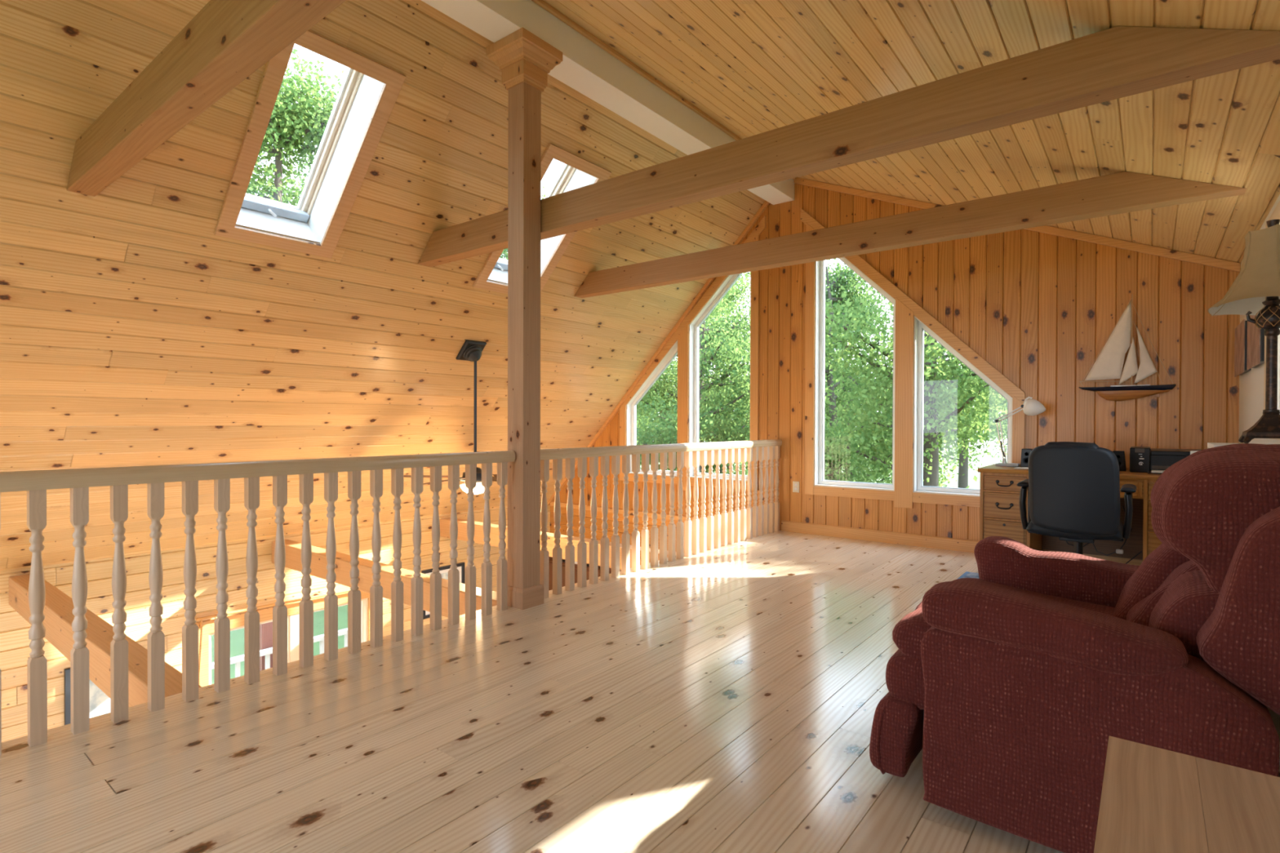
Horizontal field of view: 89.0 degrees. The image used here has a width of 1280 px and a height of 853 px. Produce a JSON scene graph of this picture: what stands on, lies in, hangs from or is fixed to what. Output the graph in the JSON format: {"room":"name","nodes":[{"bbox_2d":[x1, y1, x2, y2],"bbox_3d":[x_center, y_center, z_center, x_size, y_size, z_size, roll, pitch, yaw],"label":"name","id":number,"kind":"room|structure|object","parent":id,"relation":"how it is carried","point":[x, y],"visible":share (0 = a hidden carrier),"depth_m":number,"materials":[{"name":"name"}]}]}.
{"room":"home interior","nodes":[
{"label":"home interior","id":0,"kind":"room"},
{"bbox_2d":[0,501,550,742],"bbox_3d":[-4.021,2.246,5.133,0.010,2.511,9.105,0,1,38],"label":"wall","id":1,"kind":"structure","parent":0,"point":[15,650],"depth_m":5.36,"materials":[{"name":"brown wood"}]},
{"bbox_2d":[64,667,110,724],"bbox_3d":[-4.094,2.098,5.005,0.030,0.610,0.505,0,1,38],"label":"framed picture","id":2,"kind":"object","parent":1,"relation":"attached to","point":[99,701],"visible":0.17,"depth_m":4.93,"materials":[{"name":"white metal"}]},
{"bbox_2d":[88,679,110,718],"bbox_3d":[-4.095,2.098,5.006,0.001,0.460,0.355,0,1,38],"label":"print","id":3,"kind":"object","parent":2,"relation":"attached to","point":[99,702],"depth_m":4.96},
{"bbox_2d":[8,573,201,706],"bbox_3d":[-3.124,1.165,3.634,3.235,0.200,0.140,0,1,38],"label":"tie beam","id":4,"kind":"structure","parent":1,"relation":"attached to","point":[59,615],"depth_m":3.37,"materials":[{"name":"brown wood"}]},
{"bbox_2d":[195,590,369,686],"bbox_3d":[-3.295,2.222,6.146,0.162,1.150,1.603,0,1,38],"label":"window","id":5,"kind":"structure","parent":1,"relation":"in","point":[237,621],"depth_m":6.06,"materials":[{"name":"brown wood"}]},
{"bbox_2d":[195,589,350,628],"bbox_3d":[-3.213,1.643,6.069,0.066,0.104,1.620,0,1,38],"label":"curtain rod","id":6,"kind":"object","parent":5,"relation":"attached to","point":[201,619],"visible":0.52,"depth_m":5.82,"materials":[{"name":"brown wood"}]},
{"bbox_2d":[271,539,497,617],"bbox_3d":[-2.051,1.159,5.004,3.235,0.200,0.140,0,1,38],"label":"tie beam","id":7,"kind":"structure","parent":1,"relation":"attached to","point":[293,548],"depth_m":4.94,"materials":[{"name":"brown wood"}]},
{"bbox_2d":[421,562,464,619],"bbox_3d":[-2.227,1.855,7.385,0.030,0.535,0.558,0,1,38],"label":"framed picture","id":8,"kind":"object","parent":1,"relation":"attached to","point":[444,570],"visible":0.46,"depth_m":7.40,"materials":[{"name":"brown metal"}]},
{"bbox_2d":[440,572,448,579],"bbox_3d":[-2.228,1.855,7.386,0.001,0.385,0.408,0,1,38],"label":"print","id":9,"kind":"object","parent":8,"relation":"attached to","point":[444,575],"depth_m":7.40},
{"bbox_2d":[440,517,667,569],"bbox_3d":[-0.947,1.153,6.413,3.235,0.200,0.140,0,1,38],"label":"tie beam","id":10,"kind":"structure","parent":1,"relation":"attached to","point":[478,537],"depth_m":6.73,"materials":[{"name":"brown wood"}]},
{"bbox_2d":[0,0,764,571],"bbox_3d":[-2.724,-0.691,4.104,3.300,3.467,9.105,0,1,38],"label":"ceiling","id":11,"kind":"structure","parent":0,"point":[133,332],"depth_m":4.32,"materials":[{"name":"brown wood"}]},
{"bbox_2d":[66,0,346,196],"bbox_3d":[-0.969,-1.247,1.823,4.642,0.198,0.112,0,1,38],"label":"ceiling beam","id":12,"kind":"structure","parent":11,"relation":"attached to","point":[226,42],"depth_m":2.24,"materials":[{"name":"brown wood"}]},
{"bbox_2d":[213,30,405,258],"bbox_3d":[-1.987,-1.660,3.816,1.096,1.116,0.678,0,1,38],"label":"window","id":13,"kind":"structure","parent":11,"relation":"attached to","point":[370,90],"depth_m":3.92,"materials":[{"name":"brown wood"}]},
{"bbox_2d":[403,339,497,493],"bbox_3d":[-1.398,-0.077,5.646,1.197,1.338,1.242,0,1,38],"label":"ceiling fan","id":14,"kind":"object","parent":11,"relation":"hanging from","point":[471,350],"visible":0.59,"depth_m":5.65,"materials":[{"name":"brown metal"}]},
{"bbox_2d":[472,142,611,293],"bbox_3d":[-0.864,-1.667,5.249,1.096,1.116,0.670,0,1,38],"label":"window","id":15,"kind":"structure","parent":11,"relation":"attached to","point":[576,172],"depth_m":5.30,"materials":[{"name":"brown wood"}]},
{"bbox_2d":[0,530,1279,852],"bbox_3d":[-0.065,1.090,2.028,3.560,0.008,9.105,0,1,38],"label":"floor","id":16,"kind":"structure","parent":0,"point":[724,699],"depth_m":2.26,"materials":[{"name":"brown wood"}]},
{"bbox_2d":[0,450,515,755],"bbox_3d":[-1.647,0.611,2.733,0.066,0.929,2.867,0,1,38],"label":"railing","id":17,"kind":"object","parent":16,"relation":"on","point":[36,482],"visible":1,"depth_m":2.72,"materials":[{"name":"brown wood"}]},
{"bbox_2d":[486,27,562,609],"bbox_3d":[-0.696,-0.593,3.913,0.320,3.328,0.319,0,1,38],"label":"square post","id":18,"kind":"object","parent":16,"relation":"on","point":[525,60],"visible":0.94,"depth_m":3.86,"materials":[{"name":"brown wood"}]},
{"bbox_2d":[420,0,794,204],"bbox_3d":[-1.349,-2.370,3.019,0.235,0.230,9.105,0,1,38],"label":"ridge beam","id":19,"kind":"structure","parent":18,"relation":"on","point":[585,68],"depth_m":4.31,"materials":[{"name":"white paint"}]},
{"bbox_2d":[539,439,782,598],"bbox_3d":[0.380,0.600,5.321,0.066,0.929,3.365,0,1,38],"label":"railing","id":20,"kind":"object","parent":16,"relation":"on","point":[749,522],"visible":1,"depth_m":4.97,"materials":[{"name":"brown wood"}]},
{"bbox_2d":[957,571,979,578],"bbox_3d":[2.658,1.075,4.077,1.280,0.010,0.790,0,1,38],"label":"rug","id":21,"kind":"object","parent":16,"relation":"on","point":[966,575],"visible":0.14,"depth_m":4.64,"materials":[{"name":"blue fabric"}]},
{"bbox_2d":[1017,441,1136,555],"bbox_3d":[2.726,0.581,4.070,0.609,0.980,0.554,0,1,38],"label":"office chair","id":22,"kind":"object","parent":21,"relation":"on","point":[1073,487],"visible":0.91,"depth_m":3.87,"materials":[{"name":"black leather"}]},
{"bbox_2d":[977,463,1161,560],"bbox_3d":[3.245,0.696,4.709,1.321,0.764,0.748,0,1,38],"label":"desk","id":23,"kind":"object","parent":16,"relation":"on","point":[999,491],"visible":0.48,"depth_m":4.77,"materials":[{"name":"brown wood"}]},
{"bbox_2d":[995,396,1045,466],"bbox_3d":[2.953,0.039,5.058,0.345,0.544,0.165,0,1,38],"label":"desk lamp","id":24,"kind":"object","parent":23,"relation":"on","point":[1030,406],"visible":0.99,"depth_m":5.02,"materials":[{"name":"metal"}]},
{"bbox_2d":[1013,466,1028,469],"bbox_3d":[2.858,0.310,4.863,0.095,0.004,0.140,0,1,38],"label":"notepad","id":25,"kind":"object","parent":23,"relation":"on","point":[1026,468],"visible":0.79,"depth_m":4.83,"materials":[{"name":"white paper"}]},
{"bbox_2d":[1020,448,1032,467],"bbox_3d":[2.977,0.241,4.996,0.084,0.141,0.104,0,1,38],"label":"speaker","id":26,"kind":"object","parent":23,"relation":"on","point":[1025,452],"visible":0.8,"depth_m":4.97},
{"bbox_2d":[1065,506,1142,564],"bbox_3d":[3.364,0.826,4.789,0.526,0.498,0.222,0,1,38],"label":"cable bundle","id":27,"kind":"object","parent":23,"relation":"hanging from","point":[1120,551],"visible":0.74,"depth_m":4.64,"materials":[{"name":"black plastic"}]},
{"bbox_2d":[1112,450,1126,471],"bbox_3d":[3.421,0.245,4.648,0.084,0.141,0.104,0,1,38],"label":"speaker","id":28,"kind":"object","parent":23,"relation":"on","point":[1120,455],"visible":0.63,"depth_m":4.60},
{"bbox_2d":[1129,446,1200,474],"bbox_3d":[3.622,0.232,4.484,0.395,0.169,0.455,0,1,38],"label":"printer","id":29,"kind":"object","parent":23,"relation":"on","point":[1156,461],"visible":0.7,"depth_m":4.45,"materials":[{"name":"black plastic"}]},
{"bbox_2d":[869,443,1279,852],"bbox_3d":[1.401,0.567,1.954,1.156,1.048,1.024,0,1,38],"label":"recliner","id":30,"kind":"object","parent":16,"relation":"on","point":[1012,682],"visible":0.99,"depth_m":1.62,"materials":[{"name":"red fabric"}]},
{"bbox_2d":[892,577,1115,660],"bbox_3d":[1.294,0.677,2.038,0.804,0.204,0.730,0,1,38],"label":"armrest","id":31,"kind":"object","parent":30,"relation":"on","point":[908,633],"depth_m":2.21,"materials":[{"name":"red fabric"}]},
{"bbox_2d":[1150,443,1279,592],"bbox_3d":[1.669,0.239,1.742,0.476,0.387,0.660,0,1,38],"label":"pillow","id":32,"kind":"object","parent":30,"relation":"on","point":[1203,504],"depth_m":1.59,"materials":[{"name":"red fabric"}]},
{"bbox_2d":[1093,735,1279,852],"bbox_3d":[0.761,0.818,0.703,0.447,0.560,0.730,0,1,38],"label":"side table","id":33,"kind":"object","parent":16,"relation":"on","point":[1153,799],"visible":1,"depth_m":0.92,"materials":[{"name":"brown wood"}]},
{"bbox_2d":[1207,442,1279,764],"bbox_3d":[2.148,0.577,2.233,0.295,1.030,0.310,0,1,38],"label":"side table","id":34,"kind":"object","parent":16,"relation":"on","point":[1275,717],"visible":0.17,"depth_m":2.11,"materials":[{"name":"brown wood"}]},
{"bbox_2d":[1208,219,1279,443],"bbox_3d":[2.157,-0.322,2.221,0.331,0.761,0.479,0,1,38],"label":"table lamp","id":35,"kind":"object","parent":34,"relation":"on","point":[1255,291],"visible":1,"depth_m":2.20,"materials":[{"name":"beige fabric"}]},
{"bbox_2d":[550,182,1239,551],"bbox_3d":[1.474,0.494,6.609,6.795,6.030,0.010,0,1,38],"label":"wall","id":36,"kind":"structure","parent":0,"point":[1040,308],"depth_m":5.32,"materials":[{"name":"brown wood"}]},
{"bbox_2d":[619,402,626,480],"bbox_3d":[-0.205,0.179,7.904,0.090,0.952,0.024,0,1,38],"label":"trim","id":37,"kind":"structure","parent":36,"relation":"attached to","point":[623,410],"depth_m":7.89,"materials":[{"name":"brown wood"}]},
{"bbox_2d":[548,502,699,522],"bbox_3d":[0.059,1.040,7.700,3.230,0.055,0.022,0,1,38],"label":"trim","id":38,"kind":"structure","parent":36,"relation":"attached to","point":[552,504],"depth_m":7.90,"materials":[{"name":"brown wood"}]},
{"bbox_2d":[626,340,677,476],"bbox_3d":[0.183,-0.221,7.704,0.762,1.581,0.154,0,1,38],"label":"window","id":39,"kind":"structure","parent":36,"relation":"in","point":[631,407],"depth_m":7.82,"materials":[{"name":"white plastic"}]},
{"bbox_2d":[627,473,676,484],"bbox_3d":[0.094,0.614,7.673,0.852,0.088,0.021,0,1,38],"label":"trim","id":40,"kind":"structure","parent":36,"relation":"attached to","point":[630,476],"depth_m":7.63,"materials":[{"name":"brown wood"}]},
{"bbox_2d":[547,200,769,505],"bbox_3d":[0.066,-0.668,7.673,3.250,3.454,0.045,0,1,38],"label":"trim","id":41,"kind":"structure","parent":36,"relation":"attached to","point":[765,205],"depth_m":7.47,"materials":[{"name":"brown wood"}]},
{"bbox_2d":[531,0,795,179],"bbox_3d":[-1.252,-2.463,2.924,0.032,0.027,9.075,0,1,38],"label":"trim","id":42,"kind":"structure","parent":36,"relation":"attached to","point":[541,3],"depth_m":4.41,"materials":[{"name":"brown wood"}]},
{"bbox_2d":[676,323,688,490],"bbox_3d":[0.488,-0.224,7.359,0.144,1.891,0.024,0,1,38],"label":"trim","id":43,"kind":"structure","parent":36,"relation":"attached to","point":[683,336],"depth_m":7.34,"materials":[{"name":"brown wood"}]},
{"bbox_2d":[619,215,765,408],"bbox_3d":[0.528,-1.175,7.325,1.940,2.020,0.021,0,1,38],"label":"trim","id":44,"kind":"structure","parent":36,"relation":"attached to","point":[759,228],"depth_m":7.29,"materials":[{"name":"brown wood"}]},
{"bbox_2d":[688,271,751,481],"bbox_3d":[0.906,-0.663,7.136,0.784,2.477,0.154,0,1,38],"label":"window","id":45,"kind":"structure","parent":36,"relation":"in","point":[694,327],"depth_m":7.33,"materials":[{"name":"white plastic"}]},
{"bbox_2d":[689,477,758,490],"bbox_3d":[0.887,0.621,7.052,0.874,0.088,0.021,0,1,38],"label":"trim","id":46,"kind":"structure","parent":36,"relation":"attached to","point":[691,479],"depth_m":7.11,"materials":[{"name":"brown wood"}]},
{"bbox_2d":[750,233,759,490],"bbox_3d":[1.199,-0.672,6.800,0.090,2.678,0.024,0,1,38],"label":"trim","id":47,"kind":"structure","parent":36,"relation":"attached to","point":[754,313],"depth_m":6.79,"materials":[{"name":"brown wood"}]},
{"bbox_2d":[792,480,799,492],"bbox_3d":[1.563,0.605,6.526,0.070,0.110,0.010,0,1,38],"label":"outlet plate","id":48,"kind":"object","parent":36,"relation":"attached to","point":[795,484],"visible":1,"depth_m":6.52,"materials":[{"name":"white plastic"}]},
{"bbox_2d":[804,222,815,494],"bbox_3d":[1.679,-0.673,6.424,0.090,2.688,0.024,0,1,38],"label":"trim","id":49,"kind":"structure","parent":36,"relation":"attached to","point":[810,267],"depth_m":6.41,"materials":[{"name":"brown wood"}]},
{"bbox_2d":[813,485,894,501],"bbox_3d":[1.980,0.630,6.195,0.865,0.088,0.021,0,1,38],"label":"trim","id":50,"kind":"structure","parent":36,"relation":"attached to","point":[817,490],"depth_m":6.15,"materials":[{"name":"brown wood"}]},
{"bbox_2d":[813,257,895,491],"bbox_3d":[2.071,-0.657,6.223,0.775,2.487,0.154,0,1,38],"label":"window","id":51,"kind":"structure","parent":36,"relation":"in","point":[820,279],"depth_m":6.42,"materials":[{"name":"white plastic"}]},
{"bbox_2d":[894,297,914,508],"bbox_3d":[2.385,-0.220,5.873,0.157,1.904,0.024,0,1,38],"label":"trim","id":52,"kind":"structure","parent":36,"relation":"attached to","point":[904,317],"depth_m":5.86,"materials":[{"name":"brown wood"}]},
{"bbox_2d":[800,208,1025,404],"bbox_3d":[2.366,-1.161,5.885,1.950,2.015,0.021,0,1,38],"label":"trim","id":53,"kind":"structure","parent":36,"relation":"attached to","point":[992,373],"depth_m":5.71,"materials":[{"name":"brown wood"}]},
{"bbox_2d":[912,492,979,506],"bbox_3d":[2.786,0.637,5.564,0.868,0.088,0.021,0,1,38],"label":"trim","id":54,"kind":"structure","parent":36,"relation":"attached to","point":[927,498],"depth_m":5.65,"materials":[{"name":"brown wood"}]},
{"bbox_2d":[781,520,1142,565],"bbox_3d":[2.790,1.019,5.562,3.425,0.104,0.019,0,1,38],"label":"baseboard","id":55,"kind":"structure","parent":36,"relation":"attached to","point":[906,539],"depth_m":5.92,"materials":[{"name":"brown wood"}]},
{"bbox_2d":[912,315,1012,496],"bbox_3d":[2.805,-0.201,5.650,0.780,1.586,0.154,0,1,38],"label":"window","id":56,"kind":"structure","parent":36,"relation":"in","point":[919,327],"depth_m":5.83,"materials":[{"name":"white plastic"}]},
{"bbox_2d":[793,177,1240,272],"bbox_3d":[2.843,-1.781,5.502,3.305,1.409,0.030,0,1,38],"label":"trim","id":57,"kind":"structure","parent":36,"relation":"attached to","point":[1167,253],"depth_m":5.02,"materials":[{"name":"brown wood"}]},
{"bbox_2d":[1012,395,1025,463],"bbox_3d":[3.094,0.213,5.319,0.088,0.940,0.024,0,1,38],"label":"trim","id":58,"kind":"structure","parent":36,"relation":"attached to","point":[1019,418],"depth_m":5.31,"materials":[{"name":"brown wood"}]},
{"bbox_2d":[1078,293,1176,400],"bbox_3d":[3.622,-0.585,4.850,0.579,0.790,0.109,0,1,38],"label":"model sailboat","id":59,"kind":"object","parent":36,"relation":"attached to","point":[1108,365],"visible":1,"depth_m":4.84,"materials":[{"name":"cream cloth"},{"name":"navy paint"},{"name":"varnished wood"}]},
{"bbox_2d":[543,0,1279,262],"bbox_3d":[0.049,-1.800,1.926,3.333,1.374,9.105,0,1,38],"label":"ceiling","id":60,"kind":"structure","parent":0,"point":[753,67],"depth_m":3.24,"materials":[{"name":"brown wood"}]},
{"bbox_2d":[417,26,1279,266],"bbox_3d":[0.226,-1.266,3.362,4.604,0.202,0.116,0,1,38],"label":"ceiling beam","id":61,"kind":"structure","parent":60,"relation":"attached to","point":[1117,62],"depth_m":2.62,"materials":[{"name":"brown wood"}]},
{"bbox_2d":[574,171,1246,297],"bbox_3d":[1.218,-1.282,4.643,4.560,0.196,0.110,0,1,38],"label":"ceiling beam","id":62,"kind":"structure","parent":60,"relation":"attached to","point":[1126,192],"depth_m":4.11,"materials":[{"name":"brown wood"}]},
{"bbox_2d":[1238,194,1279,444],"bbox_3d":[1.387,-0.019,0.886,0.120,2.235,9.105,0,1,38],"label":"wall","id":63,"kind":"structure","parent":0,"point":[1251,383],"depth_m":3.85,"materials":[{"name":"white paint"}]},
{"bbox_2d":[1234,319,1251,377],"bbox_3d":[3.892,-0.499,4.203,0.034,0.325,0.560,0,1,38],"label":"print","id":64,"kind":"object","parent":63,"relation":"attached to","point":[1241,331],"visible":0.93,"depth_m":4.12,"materials":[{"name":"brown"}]},
{"bbox_2d":[1246,315,1264,369],"bbox_3d":[3.449,-0.496,3.638,0.034,0.325,0.555,0,1,38],"label":"print","id":65,"kind":"object","parent":63,"relation":"attached to","point":[1255,337],"visible":0.57,"depth_m":3.59,"materials":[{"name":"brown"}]},
{"bbox_2d":[1263,200,1279,439],"bbox_3d":[2.984,-0.492,3.033,0.020,1.105,0.860,0,1,38],"label":"trim","id":66,"kind":"structure","parent":63,"relation":"attached to","point":[1275,215],"depth_m":3.25,"materials":[{"name":"brown wood"}]},
{"bbox_3d":[-0.357,3.536,2.267,9.310,0.005,9.105,0,0,38],"label":"floor","id":67,"kind":"structure","parent":0,"visible":0},
{"bbox_2d":[548,556,621,590],"bbox_3d":[-0.763,2.597,8.159,1.330,1.790,0.315,0,1,38],"label":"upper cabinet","id":68,"kind":"object","parent":67,"relation":"on","point":[550,564],"visible":0.02,"depth_m":8.11,"materials":[{"name":"brown wood"}]},
{"label":"outside","id":69,"kind":"structure","parent":0,"visible":0},
{"bbox_2d":[211,448,1007,684],"bbox_3d":[3.599,4.038,28.958,150.000,0.250,170.000,0,0,38],"label":"ground","id":70,"kind":"structure","parent":69,"point":[237,637],"depth_m":13.75,"materials":[{"name":"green plant"}]},
{"bbox_2d":[245,48,344,206],"bbox_3d":[-8.062,-1.974,13.784,6.192,11.922,6.030,0,0,-17],"label":"tree","id":71,"kind":"object","parent":70,"relation":"on","point":[295,126],"visible":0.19,"depth_m":13.28,"materials":[{"name":"green plant"}]},
{"bbox_2d":[499,186,550,260],"bbox_3d":[-2.957,-1.421,18.306,5.455,10.786,5.603,0,0,-25],"label":"tree","id":72,"kind":"object","parent":70,"relation":"on","point":[505,251],"visible":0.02,"depth_m":17.86,"materials":[{"name":"green plant"}]},
{"bbox_2d":[636,394,656,431],"bbox_3d":[-1.164,-1.613,30.601,5.569,11.012,5.720,0,0,-15],"label":"tree","id":73,"kind":"object","parent":70,"relation":"on","point":[637,407],"visible":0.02,"depth_m":30.04,"materials":[{"name":"green plant"}]},
{"bbox_2d":[639,393,677,432],"bbox_3d":[0.210,-1.624,36.988,5.541,10.956,5.691,1,1,39],"label":"tree","id":74,"kind":"object","parent":70,"relation":"on","point":[652,393],"visible":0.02,"depth_m":36.35,"materials":[{"name":"green plant"}]},
{"bbox_2d":[636,272,750,441],"bbox_3d":[1.846,-1.577,22.895,5.597,11.066,5.748,0,0,16],"label":"tree","id":75,"kind":"object","parent":70,"relation":"on","point":[661,384],"visible":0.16,"depth_m":22.07,"materials":[{"name":"green plant"}]},
{"bbox_2d":[654,275,750,473],"bbox_3d":[3.356,-1.403,26.915,5.543,10.671,5.397,1,1,41],"label":"tree","id":76,"kind":"object","parent":70,"relation":"on","point":[744,288],"visible":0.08,"depth_m":26.71,"materials":[{"name":"green plant"}]},
{"bbox_2d":[705,331,750,475],"bbox_3d":[5.093,-0.683,33.747,5.588,9.165,4.719,0,0,8],"label":"tree","id":77,"kind":"object","parent":70,"relation":"on","point":[740,471],"visible":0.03,"depth_m":33.33,"materials":[{"name":"green plant"}]},
{"bbox_2d":[635,271,835,475],"bbox_3d":[1.730,-0.648,15.161,5.689,9.330,4.804,0,0,-7],"label":"tree","id":78,"kind":"object","parent":70,"relation":"on","point":[715,340],"visible":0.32,"depth_m":14.37,"materials":[{"name":"green plant"}]},
{"bbox_2d":[698,461,825,479],"bbox_3d":[1.872,2.380,10.060,3.442,3.786,3.298,0,0,-36],"label":"bush","id":79,"kind":"object","parent":70,"relation":"on","point":[734,468],"visible":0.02,"depth_m":10.56,"materials":[{"name":"green plant"}]},
{"bbox_2d":[748,257,892,484],"bbox_3d":[5.191,-0.593,18.433,4.736,9.197,5.608,0,0,-31],"label":"tree","id":80,"kind":"object","parent":70,"relation":"on","point":[833,282],"visible":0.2,"depth_m":18.12,"materials":[{"name":"green plant"}]},
{"bbox_2d":[824,292,891,466],"bbox_3d":[8.879,-1.315,29.726,5.450,10.492,5.306,0,0,37],"label":"tree","id":81,"kind":"object","parent":70,"relation":"on","point":[863,292],"visible":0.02,"depth_m":29.17,"materials":[{"name":"green plant"}]},
{"bbox_2d":[824,285,893,482],"bbox_3d":[7.487,-0.696,24.193,4.808,9.338,5.694,0,0,-13],"label":"tree","id":82,"kind":"object","parent":70,"relation":"on","point":[870,293],"visible":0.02,"depth_m":23.78,"materials":[{"name":"green plant"}]},
{"bbox_2d":[824,270,1007,486],"bbox_3d":[4.835,-1.296,11.831,5.545,10.674,5.399,0,0,-1],"label":"tree","id":83,"kind":"object","parent":70,"relation":"on","point":[936,395],"visible":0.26,"depth_m":11.09,"materials":[{"name":"green plant"}]},
{"bbox_2d":[862,378,992,487],"bbox_3d":[14.356,0.441,33.497,6.916,7.940,7.219,1,1,42],"label":"bush","id":84,"kind":"object","parent":70,"relation":"on","point":[944,479],"visible":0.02,"depth_m":32.01,"materials":[{"name":"green plant"}]},
{"bbox_2d":[952,475,977,488],"bbox_3d":[4.330,2.431,7.891,3.242,3.722,3.384,0,0,-32],"label":"bush","id":85,"kind":"object","parent":70,"relation":"on","point":[975,477],"visible":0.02,"depth_m":8.22,"materials":[{"name":"green plant"}]},
{"bbox_2d":[937,351,1007,488],"bbox_3d":[13.511,-1.325,26.740,5.353,10.584,5.498,0,0,4],"label":"tree","id":86,"kind":"object","parent":70,"relation":"on","point":[962,482],"visible":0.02,"depth_m":26.38,"materials":[{"name":"green plant"}]},
{"bbox_2d":[940,354,1007,453],"bbox_3d":[11.741,-1.510,19.803,5.733,11.037,5.582,1,1,44],"label":"tree","id":87,"kind":"object","parent":70,"relation":"on","point":[993,418],"visible":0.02,"depth_m":19.99,"materials":[{"name":"green plant"}]},
{"bbox_2d":[964,381,1007,459],"bbox_3d":[9.547,-0.654,14.636,4.912,9.394,5.516,0,0,-37],"label":"tree","id":88,"kind":"object","parent":70,"relation":"on","point":[999,404],"visible":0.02,"depth_m":14.63,"materials":[{"name":"green plant"}]},
{"bbox_2d":[994,417,1007,462],"bbox_3d":[19.672,0.485,29.594,6.916,7.940,7.219,0,0,-19],"label":"bush","id":89,"kind":"object","parent":70,"relation":"on","point":[1000,460],"visible":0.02,"depth_m":30.66,"materials":[{"name":"green plant"}]},
{"bbox_3d":[-4.212,3.689,6.874,2.140,0.200,7.600,0,0,38],"label":"porch deck","id":90,"kind":"object","parent":70,"relation":"on","visible":0},
{"bbox_2d":[259,622,272,671],"bbox_3d":[-4.854,2.679,7.373,0.200,1.810,7.400,0,1,38],"label":"porch","id":91,"kind":"object","parent":90,"relation":"on","point":[265,629],"visible":0.03,"depth_m":7.75,"materials":[{"name":"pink wood"}]},
{"bbox_2d":[211,627,347,677],"bbox_3d":[-4.730,3.070,7.277,0.080,0.870,7.400,0,1,38],"label":"porch railing","id":92,"kind":"object","parent":90,"relation":"on","point":[236,660],"visible":0.03,"depth_m":7.68,"materials":[{"name":"white wood"}]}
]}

